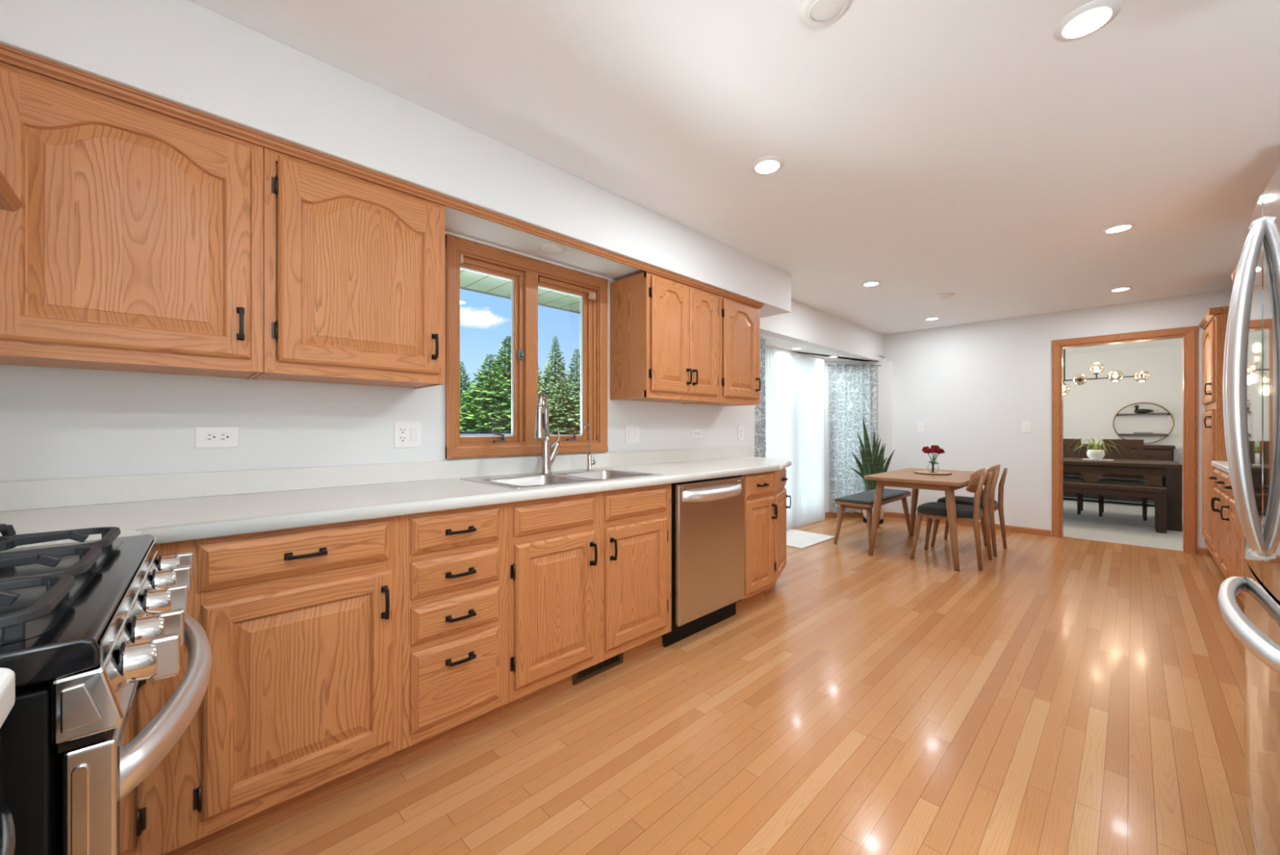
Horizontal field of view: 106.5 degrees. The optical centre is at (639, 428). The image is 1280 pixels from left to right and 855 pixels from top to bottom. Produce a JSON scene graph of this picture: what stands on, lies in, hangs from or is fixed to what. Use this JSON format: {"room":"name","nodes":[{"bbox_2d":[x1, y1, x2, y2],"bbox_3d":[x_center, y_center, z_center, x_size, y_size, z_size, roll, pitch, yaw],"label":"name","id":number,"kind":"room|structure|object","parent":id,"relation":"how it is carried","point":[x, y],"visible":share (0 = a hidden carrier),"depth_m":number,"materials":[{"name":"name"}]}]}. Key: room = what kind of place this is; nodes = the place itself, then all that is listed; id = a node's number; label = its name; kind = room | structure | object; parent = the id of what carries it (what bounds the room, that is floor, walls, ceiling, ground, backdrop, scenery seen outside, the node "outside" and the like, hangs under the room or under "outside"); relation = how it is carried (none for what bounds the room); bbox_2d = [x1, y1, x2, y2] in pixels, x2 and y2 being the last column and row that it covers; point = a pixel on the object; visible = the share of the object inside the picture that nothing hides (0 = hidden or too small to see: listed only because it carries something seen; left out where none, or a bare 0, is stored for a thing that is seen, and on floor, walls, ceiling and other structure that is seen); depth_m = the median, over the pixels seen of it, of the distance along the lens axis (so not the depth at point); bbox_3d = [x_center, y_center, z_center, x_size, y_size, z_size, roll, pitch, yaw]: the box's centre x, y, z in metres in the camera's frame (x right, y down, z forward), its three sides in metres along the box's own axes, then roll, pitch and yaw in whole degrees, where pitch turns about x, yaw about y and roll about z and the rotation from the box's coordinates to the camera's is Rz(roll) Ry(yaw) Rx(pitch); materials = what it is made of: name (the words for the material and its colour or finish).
{"room":"kitchen","nodes":[
{"label":"kitchen","id":0,"kind":"room"},
{"bbox_2d":[0,0,791,317],"bbox_3d":[-0.443,-1.089,2.483,4.270,0.305,0.371,0,0,-44],"label":"soffit","id":1,"kind":"structure","parent":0,"point":[184,53],"depth_m":1.69,"materials":[{"name":"white paint"}]},
{"bbox_2d":[0,44,764,308],"bbox_3d":[-0.475,-0.920,2.237,3.880,0.029,0.030,0,0,-44],"label":"crown molding","id":2,"kind":"structure","parent":1,"relation":"attached to","point":[8,55],"depth_m":1.57,"materials":[{"name":"brown wood"}]},
{"bbox_2d":[537,242,565,253],"bbox_3d":[-0.455,-0.931,2.474,0.143,0.010,0.143,0,0,-44],"label":"recessed light","id":3,"kind":"object","parent":1,"relation":"in","point":[548,247],"visible":1,"depth_m":2.46,"materials":[{"name":"white plastic"}]},
{"bbox_2d":[0,280,884,481],"bbox_3d":[0.457,-0.046,3.724,7.590,2.390,0.150,0,0,-44],"label":"wall","id":4,"kind":"structure","parent":0,"point":[55,422],"depth_m":1.78,"materials":[{"name":"white paint"}]},
{"bbox_2d":[0,62,263,379],"bbox_3d":[-1.542,-0.546,1.408,0.655,0.729,0.378,0,0,-44],"label":"upper cabinet","id":5,"kind":"object","parent":4,"relation":"attached to","point":[135,242],"visible":1,"depth_m":1.32,"materials":[{"name":"brown wood"}]},
{"bbox_2d":[195,426,239,448],"bbox_3d":[-1.505,0.029,1.704,0.117,0.076,0.007,0,0,-44],"label":"outlet","id":6,"kind":"object","parent":4,"relation":"attached to","point":[206,437],"visible":1,"depth_m":1.70,"materials":[{"name":"white plastic"}]},
{"bbox_2d":[204,431,229,441],"bbox_3d":[-1.504,0.029,1.703,0.066,0.033,0.003,0,0,-44],"label":"receptacle","id":7,"kind":"object","parent":6,"relation":"attached to","point":[209,436],"depth_m":1.70,"materials":[{"name":"white plastic"}]},
{"bbox_2d":[253,147,444,388],"bbox_3d":[-1.097,-0.546,1.841,0.583,0.729,0.378,0,0,-44],"label":"upper cabinet","id":8,"kind":"object","parent":4,"relation":"attached to","point":[354,267],"visible":0.99,"depth_m":1.70,"materials":[{"name":"brown wood"}]},
{"bbox_2d":[0,446,752,511],"bbox_3d":[-0.562,0.194,2.613,4.240,0.086,0.018,0,0,-44],"label":"backsplash","id":9,"kind":"structure","parent":4,"relation":"attached to","point":[20,495],"depth_m":1.82,"materials":[{"name":"laminate"}]},
{"bbox_2d":[394,421,421,447],"bbox_3d":[-1.042,0.025,2.152,0.117,0.117,0.011,0,0,-44],"label":"outlet","id":10,"kind":"object","parent":4,"relation":"attached to","point":[406,433],"visible":1,"depth_m":2.15,"materials":[{"name":"white plastic"}]},
{"bbox_2d":[398,426,406,441],"bbox_3d":[-1.060,0.025,2.135,0.033,0.066,0.003,0,0,-44],"label":"receptacle","id":11,"kind":"object","parent":10,"relation":"attached to","point":[402,430],"depth_m":2.13,"materials":[{"name":"white plastic"}]},
{"bbox_2d":[444,234,608,458],"bbox_3d":[-0.596,-0.389,2.648,0.996,1.061,0.122,0,0,-44],"label":"window","id":12,"kind":"structure","parent":4,"relation":"in","point":[526,275],"depth_m":2.58,"materials":[{"name":"brown wood"}]},
{"bbox_2d":[444,230,613,281],"bbox_3d":[-0.590,-0.927,2.581,1.155,0.015,0.025,0,0,-44],"label":"ledge","id":13,"kind":"object","parent":4,"relation":"attached to","point":[448,233],"visible":0.56,"depth_m":2.54,"materials":[{"name":"white"}]},
{"bbox_2d":[625,424,639,443],"bbox_3d":[-0.046,0.033,3.121,0.122,0.117,0.011,0,0,-44],"label":"light switch","id":14,"kind":"object","parent":4,"relation":"attached to","point":[632,431],"visible":1,"depth_m":3.12,"materials":[{"name":"white plastic"}]},
{"bbox_2d":[609,271,719,404],"bbox_3d":[0.195,-0.546,3.099,0.702,0.729,0.378,0,0,-44],"label":"upper cabinet","id":15,"kind":"object","parent":4,"relation":"attached to","point":[664,332],"visible":1,"depth_m":2.91,"materials":[{"name":"brown wood"}]},
{"bbox_2d":[691,428,701,438],"bbox_3d":[0.424,0.035,3.582,0.117,0.076,0.007,0,0,-44],"label":"outlet","id":16,"kind":"object","parent":4,"relation":"attached to","point":[695,433],"visible":1,"depth_m":3.58,"materials":[{"name":"white plastic"}]},
{"bbox_2d":[684,295,760,405],"bbox_3d":[0.628,-0.546,3.521,0.503,0.729,0.378,0,0,-44],"label":"upper cabinet","id":17,"kind":"object","parent":4,"relation":"attached to","point":[740,380],"visible":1,"depth_m":3.38,"materials":[{"name":"brown wood"}]},
{"bbox_2d":[737,425,743,439],"bbox_3d":[0.842,0.034,3.989,0.080,0.120,0.007,0,0,-44],"label":"outlet","id":18,"kind":"object","parent":4,"relation":"attached to","point":[740,428],"visible":1,"depth_m":3.98,"materials":[{"name":"white plastic"}]},
{"bbox_2d":[459,268,580,311],"bbox_3d":[0.139,-0.961,4.015,8.200,0.020,0.710,0,0,-44],"label":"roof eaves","id":19,"kind":"structure","parent":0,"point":[468,279],"depth_m":3.28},
{"bbox_2d":[459,286,580,313],"bbox_3d":[-0.117,-1.158,4.278,8.200,0.426,0.025,0,0,-44],"label":"trim","id":20,"kind":"structure","parent":19,"relation":"attached to","point":[460,287],"depth_m":3.43,"materials":[{"name":"grey"}]},
{"bbox_2d":[187,0,1279,354],"bbox_3d":[3.077,-1.296,4.007,11.740,0.110,4.940,0,0,-44],"label":"ceiling","id":21,"kind":"structure","parent":0,"point":[928,148],"depth_m":1.94,"materials":[{"name":"white paint"}]},
{"bbox_2d":[751,155,784,174],"bbox_3d":[0.600,-1.236,2.251,0.153,0.010,0.153,0,0,-44],"label":"recessed light","id":22,"kind":"object","parent":21,"relation":"in","point":[768,164],"visible":1,"depth_m":2.24,"materials":[{"name":"white"}]},
{"bbox_2d":[798,0,852,26],"bbox_3d":[0.540,-1.230,1.395,0.150,0.022,0.150,0,0,-44],"label":"smoke detector","id":23,"kind":"object","parent":21,"relation":"attached to","point":[813,13],"visible":1,"depth_m":1.40,"materials":[{"name":"white plastic"}]},
{"bbox_2d":[861,280,880,286],"bbox_3d":[1.968,-1.236,4.072,0.153,0.010,0.153,0,0,-44],"label":"recessed light","id":24,"kind":"object","parent":21,"relation":"in","point":[873,282],"visible":1,"depth_m":4.05,"materials":[{"name":"white"}]},
{"bbox_2d":[936,293,955,298],"bbox_3d":[2.835,-1.230,4.442,0.150,0.022,0.150,0,0,-44],"label":"smoke detector","id":25,"kind":"object","parent":21,"relation":"attached to","point":[944,295],"visible":1,"depth_m":4.41,"materials":[{"name":"white plastic"}]},
{"bbox_2d":[1053,0,1122,41],"bbox_3d":[1.356,-1.236,1.453,0.153,0.010,0.153,0,0,-44],"label":"recessed light","id":26,"kind":"object","parent":21,"relation":"in","point":[1091,17],"visible":1,"depth_m":1.44,"materials":[{"name":"white"}]},
{"bbox_2d":[1062,348,1150,392],"bbox_3d":[5.727,-0.855,6.406,0.202,0.788,1.519,0,0,-44],"label":"chandelier","id":27,"kind":"object","parent":21,"relation":"hanging from","point":[1115,375],"visible":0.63,"depth_m":6.23,"materials":[{"name":"gold metal"}]},
{"bbox_2d":[1101,222,1136,233],"bbox_3d":[2.950,-1.236,2.948,0.153,0.010,0.153,0,0,-44],"label":"recessed light","id":28,"kind":"object","parent":21,"relation":"in","point":[1122,226],"visible":1,"depth_m":2.93,"materials":[{"name":"white"}]},
{"bbox_2d":[1108,285,1133,291],"bbox_3d":[4.254,-1.236,4.232,0.153,0.010,0.153,0,0,-44],"label":"recessed light","id":29,"kind":"object","parent":21,"relation":"in","point":[1126,287],"visible":1,"depth_m":4.21,"materials":[{"name":"white"}]},
{"bbox_2d":[213,497,1256,854],"bbox_3d":[3.088,1.179,4.018,11.470,0.060,4.700,0,0,-44],"label":"floor","id":30,"kind":"structure","parent":0,"point":[1060,695],"depth_m":1.82,"materials":[{"name":"brown wood"}]},
{"bbox_2d":[0,734,15,854],"bbox_3d":[-0.669,0.713,0.137,0.588,0.872,0.380,0,0,-44],"label":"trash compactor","id":31,"kind":"object","parent":30,"relation":"on","point":[7,836],"visible":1,"depth_m":0.41,"materials":[{"name":"black"}]},
{"bbox_2d":[0,666,15,728],"bbox_3d":[-0.664,0.255,0.085,0.608,0.040,0.538,0,0,-44],"label":"countertop","id":32,"kind":"structure","parent":31,"relation":"on","point":[7,676],"depth_m":0.45,"materials":[{"name":"laminate"}]},
{"bbox_2d":[0,523,212,854],"bbox_3d":[-1.033,0.664,0.604,0.733,0.971,0.696,0,0,-42],"label":"gas range","id":33,"kind":"object","parent":30,"relation":"on","point":[91,632],"visible":1,"depth_m":0.57,"materials":[{"name":"black"}]},
{"bbox_2d":[0,533,155,688],"bbox_3d":[-1.068,0.248,0.575,0.641,0.041,0.694,0,0,-42],"label":"cooktop","id":34,"kind":"object","parent":33,"relation":"in","point":[79,643],"depth_m":0.60,"materials":[{"name":"black metal"}]},
{"bbox_2d":[156,515,402,854],"bbox_3d":[-1.198,0.712,1.542,0.635,0.874,0.660,0,0,-44],"label":"base cabinet","id":35,"kind":"object","parent":30,"relation":"on","point":[300,708],"visible":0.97,"depth_m":1.34,"materials":[{"name":"brown wood"}]},
{"bbox_2d":[395,502,508,768],"bbox_3d":[-0.833,0.712,1.897,0.381,0.874,0.660,0,0,-44],"label":"base cabinet","id":36,"kind":"object","parent":30,"relation":"on","point":[455,562],"visible":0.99,"depth_m":1.67,"materials":[{"name":"brown wood"}]},
{"bbox_2d":[500,483,671,720],"bbox_3d":[-0.362,0.712,2.355,0.930,0.874,0.660,0,0,-44],"label":"base cabinet","id":37,"kind":"object","parent":30,"relation":"on","point":[589,574],"visible":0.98,"depth_m":2.07,"materials":[{"name":"brown wood"}]},
{"bbox_2d":[0,446,791,544],"bbox_3d":[-0.307,0.214,2.341,4.264,0.126,0.764,0,0,-44],"label":"countertop","id":38,"kind":"structure","parent":37,"relation":"on","point":[171,508],"depth_m":1.65,"materials":[{"name":"stone"}]},
{"bbox_2d":[12,530,141,548],"bbox_3d":[-1.333,0.235,0.899,0.545,0.003,0.142,0,0,-44],"label":"cover","id":39,"kind":"object","parent":38,"relation":"on","point":[130,533],"visible":0.38,"depth_m":1.01,"materials":[{"name":"white plastic"}]},
{"bbox_2d":[533,391,559,473],"bbox_3d":[-0.492,0.022,2.454,0.087,0.424,0.264,0,0,10],"label":"kitchen faucet","id":40,"kind":"object","parent":38,"relation":"on","point":[541,428],"visible":1,"depth_m":2.50,"materials":[{"name":"silver metal"}]},
{"bbox_2d":[460,468,662,501],"bbox_3d":[-0.365,0.324,2.359,0.845,0.181,0.510,0,0,-44],"label":"sink","id":41,"kind":"object","parent":38,"relation":"in","point":[558,477],"visible":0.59,"depth_m":2.38,"materials":[{"name":"metal"}]},
{"bbox_2d":[583,422,595,470],"bbox_3d":[-0.295,0.101,2.702,0.037,0.267,0.112,0,0,28],"label":"filter faucet","id":42,"kind":"object","parent":38,"relation":"on","point":[589,462],"visible":1,"depth_m":2.72,"materials":[{"name":"silver metal"}]},
{"bbox_2d":[572,652,622,684],"bbox_3d":[-0.191,1.097,2.225,0.302,0.080,0.005,0,0,-44],"label":"floor register","id":43,"kind":"object","parent":37,"relation":"attached to","point":[607,664],"visible":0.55,"depth_m":2.21,"materials":[{"name":"brown metal"}]},
{"bbox_2d":[664,475,744,647],"bbox_3d":[0.231,0.715,2.877,0.645,0.868,0.630,0,0,-44],"label":"dishwasher","id":44,"kind":"object","parent":30,"relation":"on","point":[708,515],"visible":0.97,"depth_m":2.63,"materials":[{"name":"silver metal"}]},
{"bbox_2d":[736,471,777,611],"bbox_3d":[0.570,0.712,3.263,0.368,0.874,0.660,0,0,-44],"label":"base cabinet","id":45,"kind":"object","parent":30,"relation":"on","point":[759,504],"visible":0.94,"depth_m":3.04,"materials":[{"name":"brown wood"}]},
{"bbox_2d":[763,467,791,599],"bbox_3d":[0.873,0.712,3.508,0.414,0.874,0.550,0,0,25],"label":"base cabinet","id":46,"kind":"object","parent":30,"relation":"on","point":[780,477],"visible":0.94,"depth_m":3.31,"materials":[{"name":"brown wood"}]},
{"bbox_2d":[786,528,834,548],"bbox_3d":[1.599,1.143,5.045,0.720,0.010,0.620,0,0,-43],"label":"door mat","id":47,"kind":"object","parent":30,"relation":"on","point":[798,539],"visible":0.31,"depth_m":4.97,"materials":[{"name":"white fabric"}]},
{"bbox_2d":[848,417,894,524],"bbox_3d":[2.871,0.499,5.885,0.550,1.300,0.270,0,0,-22],"label":"snake plant","id":48,"kind":"object","parent":30,"relation":"on","point":[872,463],"visible":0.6,"depth_m":5.88,"materials":[{"name":"green plant"}]},
{"bbox_2d":[833,488,911,544],"bbox_3d":[2.479,0.919,5.051,1.200,0.463,0.376,0,0,-44],"label":"bench","id":49,"kind":"object","parent":30,"relation":"on","point":[864,500],"visible":0.71,"depth_m":4.77,"materials":[{"name":"brown wood"}]},
{"bbox_2d":[863,467,986,570],"bbox_3d":[2.748,0.788,4.517,1.300,0.723,0.760,0,0,-44],"label":"dining table","id":50,"kind":"object","parent":30,"relation":"on","point":[907,477],"visible":0.74,"depth_m":4.23,"materials":[{"name":"brown wood"}]},
{"bbox_2d":[914,471,951,475],"bbox_3d":[2.795,0.420,4.569,0.332,0.012,0.312,0,0,-44],"label":"serving board","id":51,"kind":"object","parent":50,"relation":"on","point":[938,473],"visible":0.91,"depth_m":4.47,"materials":[{"name":"brown wood"}]},
{"bbox_2d":[927,461,938,472],"bbox_3d":[2.798,0.363,4.566,0.094,0.100,0.094,0,0,-44],"label":"flower vase","id":52,"kind":"object","parent":51,"relation":"on","point":[933,468],"visible":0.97,"depth_m":4.54,"materials":[{"name":"clear glass"}]},
{"bbox_2d":[930,446,938,463],"bbox_3d":[2.787,0.290,4.514,0.085,0.245,0.073,0,0,-43],"label":"flower","id":53,"kind":"object","parent":52,"relation":"in","point":[935,449],"visible":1,"depth_m":4.51,"materials":[{"name":"red plant"}]},
{"bbox_2d":[910,467,993,570],"bbox_3d":[2.746,0.742,4.211,0.540,0.814,0.472,0,0,45],"label":"dining chair","id":54,"kind":"object","parent":30,"relation":"on","point":[964,513],"visible":0.97,"depth_m":4.13,"materials":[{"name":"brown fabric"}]},
{"bbox_2d":[930,464,1007,556],"bbox_3d":[3.191,0.742,4.635,0.472,0.814,0.540,0,0,-43],"label":"dining chair","id":55,"kind":"object","parent":30,"relation":"on","point":[993,505],"visible":0.73,"depth_m":4.56,"materials":[{"name":"brown wood"}]},
{"bbox_2d":[1062,438,1084,514],"bbox_3d":[5.930,0.646,6.736,0.516,1.008,0.480,0,0,-44],"label":"dining chair","id":56,"kind":"object","parent":30,"relation":"on","point":[1074,476],"visible":0.41,"depth_m":6.76,"materials":[{"name":"brown wood"}]},
{"bbox_2d":[1062,480,1167,533],"bbox_3d":[5.212,0.904,6.086,0.340,0.490,2.000,0,0,-44],"label":"bench","id":57,"kind":"object","parent":30,"relation":"on","point":[1158,492],"visible":0.52,"depth_m":5.48,"materials":[{"name":"brown wood"}]},
{"bbox_2d":[1062,443,1175,500],"bbox_3d":[7.100,0.697,7.690,0.496,0.905,1.995,0,0,-44],"label":"sideboard","id":58,"kind":"object","parent":30,"relation":"on","point":[1151,452],"visible":0.16,"depth_m":7.10,"materials":[{"name":"brown wood"}]},
{"bbox_2d":[1062,457,1182,531],"bbox_3d":[5.637,0.776,6.481,0.920,0.745,2.225,0,0,-44],"label":"dining table","id":59,"kind":"object","parent":30,"relation":"on","point":[1171,471],"visible":0.39,"depth_m":5.58,"materials":[{"name":"brown wood"}]},
{"bbox_2d":[1081,458,1113,461],"bbox_3d":[5.881,0.398,6.144,0.210,0.012,0.290,0,0,-44],"label":"tray","id":60,"kind":"object","parent":59,"relation":"on","point":[1106,460],"visible":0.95,"depth_m":6.11,"materials":[{"name":"white"}]},
{"bbox_2d":[1069,437,1126,459],"bbox_3d":[5.859,0.250,6.147,0.501,0.281,0.435,0,0,16],"label":"spider plant","id":61,"kind":"object","parent":60,"relation":"on","point":[1095,454],"visible":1,"depth_m":6.12,"materials":[{"name":"green plant"}]},
{"bbox_2d":[1096,439,1149,520],"bbox_3d":[6.356,0.646,6.299,0.516,1.008,0.480,0,0,-44],"label":"dining chair","id":62,"kind":"object","parent":30,"relation":"on","point":[1126,444],"visible":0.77,"depth_m":6.36,"materials":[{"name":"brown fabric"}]},
{"bbox_2d":[1198,306,1229,555],"bbox_3d":[5.012,0.100,3.845,0.883,2.098,0.656,0,0,-44],"label":"pantry cabinet","id":63,"kind":"object","parent":30,"relation":"on","point":[1214,322],"visible":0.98,"depth_m":3.83,"materials":[{"name":"brown wood"}]},
{"bbox_2d":[1208,467,1223,566],"bbox_3d":[4.576,0.720,3.420,0.407,0.858,0.656,0,0,-44],"label":"base cabinet","id":64,"kind":"object","parent":30,"relation":"on","point":[1216,491],"visible":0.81,"depth_m":3.60,"materials":[{"name":"brown wood"}]},
{"bbox_2d":[1212,471,1232,577],"bbox_3d":[4.268,0.720,3.121,0.449,0.858,0.656,0,0,-44],"label":"base cabinet","id":65,"kind":"object","parent":30,"relation":"on","point":[1224,496],"visible":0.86,"depth_m":3.32,"materials":[{"name":"brown wood"}]},
{"bbox_2d":[1220,477,1242,602],"bbox_3d":[3.969,0.720,2.830,0.384,0.858,0.656,0,0,-44],"label":"base cabinet","id":66,"kind":"object","parent":30,"relation":"on","point":[1233,518],"visible":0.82,"depth_m":3.03,"materials":[{"name":"brown wood"}]},
{"bbox_2d":[1210,460,1229,473],"bbox_3d":[4.286,0.270,3.119,1.238,0.038,0.632,0,0,-44],"label":"countertop","id":67,"kind":"structure","parent":66,"relation":"on","point":[1223,465],"depth_m":3.46,"materials":[{"name":"laminate"}]},
{"bbox_2d":[1231,264,1244,604],"bbox_3d":[3.393,0.100,2.269,1.288,2.098,0.656,0,0,-44],"label":"tall cabinet","id":68,"kind":"object","parent":30,"relation":"on","point":[1241,535],"visible":0.02,"depth_m":2.84,"materials":[{"name":"brown wood"}]},
{"bbox_2d":[1217,165,1279,854],"bbox_3d":[1.806,0.273,0.926,0.914,1.752,0.865,0,0,-44],"label":"refrigerator","id":69,"kind":"object","parent":30,"relation":"on","point":[1251,355],"visible":1,"depth_m":1.18,"materials":[{"name":"grey metal"}]},
{"bbox_2d":[760,333,885,361],"bbox_3d":[1.901,-0.911,5.444,3.120,0.060,0.640,0,0,-44],"label":"ceiling","id":70,"kind":"structure","parent":0,"point":[769,340],"depth_m":5.33,"materials":[{"name":"white paint"}]},
{"bbox_2d":[764,345,881,365],"bbox_3d":[2.090,-0.844,5.723,2.200,0.072,0.372,0,0,-33],"label":"curtain rod","id":71,"kind":"object","parent":70,"relation":"attached to","point":[766,346],"visible":0.82,"depth_m":5.51,"materials":[{"name":"white"}]},
{"bbox_2d":[755,335,765,457],"bbox_3d":[1.095,0.132,4.368,0.061,1.935,0.206,0,0,30],"label":"patterned curtain","id":72,"kind":"object","parent":71,"relation":"hanging from","point":[760,409],"visible":0.3,"depth_m":4.35,"materials":[{"name":"white fabric"}]},
{"bbox_2d":[764,346,796,529],"bbox_3d":[1.544,0.134,5.271,0.725,1.990,0.036,0,0,-44],"label":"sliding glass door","id":73,"kind":"structure","parent":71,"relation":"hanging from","point":[780,366],"depth_m":5.31,"materials":[{"name":"white fabric"}]},
{"bbox_2d":[795,354,824,526],"bbox_3d":[2.044,0.134,5.735,0.670,1.990,0.042,0,0,-43],"label":"sheer curtain","id":74,"kind":"object","parent":71,"relation":"hanging from","point":[810,473],"visible":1,"depth_m":5.71,"materials":[{"name":"white fabric"}]},
{"bbox_2d":[828,363,878,512],"bbox_3d":[2.749,0.119,6.151,0.640,1.910,0.080,0,0,-1],"label":"patterned curtain","id":75,"kind":"object","parent":71,"relation":"hanging from","point":[853,389],"visible":0.77,"depth_m":6.15,"materials":[{"name":"white fabric"}]},
{"bbox_2d":[823,360,825,517],"bbox_3d":[1.666,0.134,5.578,2.070,2.030,0.120,0,0,-44],"label":"wall","id":76,"kind":"structure","parent":0,"point":[824,361],"depth_m":6.21,"materials":[{"name":"white paint"}]},
{"bbox_2d":[754,404,755,457],"bbox_3d":[1.695,0.157,5.606,1.550,1.985,0.080,0,0,-44],"label":"door","id":77,"kind":"structure","parent":76,"relation":"in","point":[754,405],"depth_m":5.15,"materials":[{"name":"white"}]},
{"bbox_2d":[825,360,892,511],"bbox_3d":[2.850,0.134,6.291,0.892,2.030,0.120,0,0,-2],"label":"wall","id":78,"kind":"structure","parent":0,"point":[885,371],"depth_m":6.24,"materials":[{"name":"white paint"}]},
{"bbox_2d":[825,511,893,517],"bbox_3d":[2.851,1.116,6.224,0.888,0.066,0.013,0,0,-2],"label":"baseboard","id":79,"kind":"structure","parent":78,"relation":"attached to","point":[828,514],"depth_m":6.21,"materials":[{"name":"brown wood"}]},
{"bbox_2d":[884,288,1232,547],"bbox_3d":[4.178,-0.046,5.428,0.120,2.390,4.400,0,0,-44],"label":"wall","id":80,"kind":"structure","parent":0,"point":[972,387],"depth_m":5.40,"materials":[{"name":"white paint"}]},
{"bbox_2d":[917,422,924,431],"bbox_3d":[3.524,-0.021,6.005,0.011,0.115,0.075,0,0,-44],"label":"light switch","id":81,"kind":"object","parent":80,"relation":"attached to","point":[920,425],"visible":1,"depth_m":6.00,"materials":[{"name":"white plastic"}]},
{"bbox_2d":[1021,421,1031,432],"bbox_3d":[4.249,-0.023,5.260,0.011,0.125,0.085,0,0,-44],"label":"light switch","id":82,"kind":"object","parent":80,"relation":"attached to","point":[1025,425],"visible":1,"depth_m":5.26,"materials":[{"name":"white plastic"}]},
{"bbox_2d":[893,511,1212,555],"bbox_3d":[4.239,1.116,5.271,0.013,0.066,2.690,0,0,-44],"label":"baseboard","id":83,"kind":"structure","parent":80,"relation":"attached to","point":[1202,551],"depth_m":5.31,"materials":[{"name":"brown wood"}]},
{"bbox_2d":[1051,325,1197,554],"bbox_3d":[4.791,0.103,4.783,0.141,2.091,1.012,0,0,-44],"label":"door frame","id":84,"kind":"structure","parent":80,"relation":"in","point":[1188,334],"depth_m":4.46,"materials":[{"name":"brown wood"}]},
{"bbox_2d":[1062,344,1182,506],"bbox_3d":[7.240,-0.051,8.060,0.120,2.400,4.940,0,0,-44],"label":"wall","id":85,"kind":"structure","parent":0,"point":[1090,408],"depth_m":7.55,"materials":[{"name":"white paint"}]},
{"bbox_2d":[1112,402,1173,444],"bbox_3d":[7.740,-0.087,7.367,0.123,0.648,0.654,0,0,-44],"label":"wall shelf","id":86,"kind":"object","parent":85,"relation":"attached to","point":[1164,408],"visible":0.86,"depth_m":7.32,"materials":[{"name":"gold metal"}]},
{"bbox_2d":[1132,404,1153,413],"bbox_3d":[7.748,-0.303,7.367,0.068,0.130,0.228,0,0,-44],"label":"duck decoy","id":87,"kind":"object","parent":86,"relation":"on","point":[1136,410],"visible":1,"depth_m":7.36,"materials":[{"name":"black"}]},
{"bbox_3d":[-1.040,-0.046,-0.071,0.150,2.390,3.500,0,0,-44],"label":"wall","id":88,"kind":"structure","parent":0,"visible":0},
{"bbox_2d":[0,170,23,212],"bbox_3d":[-1.118,-0.663,0.482,0.511,0.535,0.740,0,0,-44],"label":"range hood","id":89,"kind":"object","parent":88,"relation":"attached to","point":[10,201],"visible":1,"depth_m":0.88,"materials":[{"name":"brown wood"}]},
{"label":"outside","id":90,"kind":"structure","parent":0,"visible":0},
{"bbox_3d":[-15.213,1.734,44.300,120.000,0.070,79.840,0,0,-44],"label":"ground","id":91,"kind":"structure","parent":90,"visible":0},
{"bbox_2d":[459,390,470,421],"bbox_3d":[-7.573,0.065,19.988,2.953,3.492,3.021,0,0,-14],"label":"conifer tree","id":92,"kind":"object","parent":91,"relation":"on","point":[462,402],"visible":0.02,"depth_m":20.00,"materials":[{"name":"green plant"}]},
{"bbox_2d":[459,361,474,410],"bbox_3d":[-11.179,-1.274,29.872,3.769,6.088,3.888,0,0,-13],"label":"conifer tree","id":93,"kind":"object","parent":91,"relation":"on","point":[462,372],"visible":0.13,"depth_m":29.86,"materials":[{"name":"green plant"}]},
{"bbox_2d":[459,354,511,431],"bbox_3d":[-4.907,-0.382,16.056,3.772,4.338,3.595,0,0,-24],"label":"conifer tree","id":94,"kind":"object","parent":91,"relation":"on","point":[499,416],"visible":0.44,"depth_m":15.55,"materials":[{"name":"green plant"}]},
{"bbox_2d":[474,336,544,426],"bbox_3d":[-9.598,-2.460,34.971,7.517,8.891,7.690,0,0,-23],"label":"conifer tree","id":95,"kind":"object","parent":91,"relation":"on","point":[504,359],"visible":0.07,"depth_m":34.37,"materials":[{"name":"green plant"}]},
{"bbox_2d":[537,366,544,391],"bbox_3d":[-10.211,-2.518,43.994,6.726,8.790,6.410,0,0,-1],"label":"conifer tree","id":96,"kind":"object","parent":91,"relation":"on","point":[540,375],"visible":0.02,"depth_m":43.68,"materials":[{"name":"green plant"}]},
{"bbox_2d":[537,336,569,414],"bbox_3d":[-4.969,-1.872,27.875,3.543,7.313,3.655,0,0,9],"label":"conifer tree","id":97,"kind":"object","parent":91,"relation":"on","point":[548,379],"visible":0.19,"depth_m":27.72,"materials":[{"name":"green plant"}]},
{"bbox_2d":[542,378,580,435],"bbox_3d":[-2.005,0.180,12.914,3.148,3.166,3.304,0,0,-42],"label":"conifer tree","id":98,"kind":"object","parent":91,"relation":"on","point":[572,422],"visible":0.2,"depth_m":12.72,"materials":[{"name":"green plant"}]},
{"bbox_2d":[556,348,580,431],"bbox_3d":[-2.798,-0.998,22.022,3.374,5.523,3.271,0,0,-8],"label":"conifer tree","id":99,"kind":"object","parent":91,"relation":"on","point":[576,387],"visible":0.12,"depth_m":21.75,"materials":[{"name":"green plant"}]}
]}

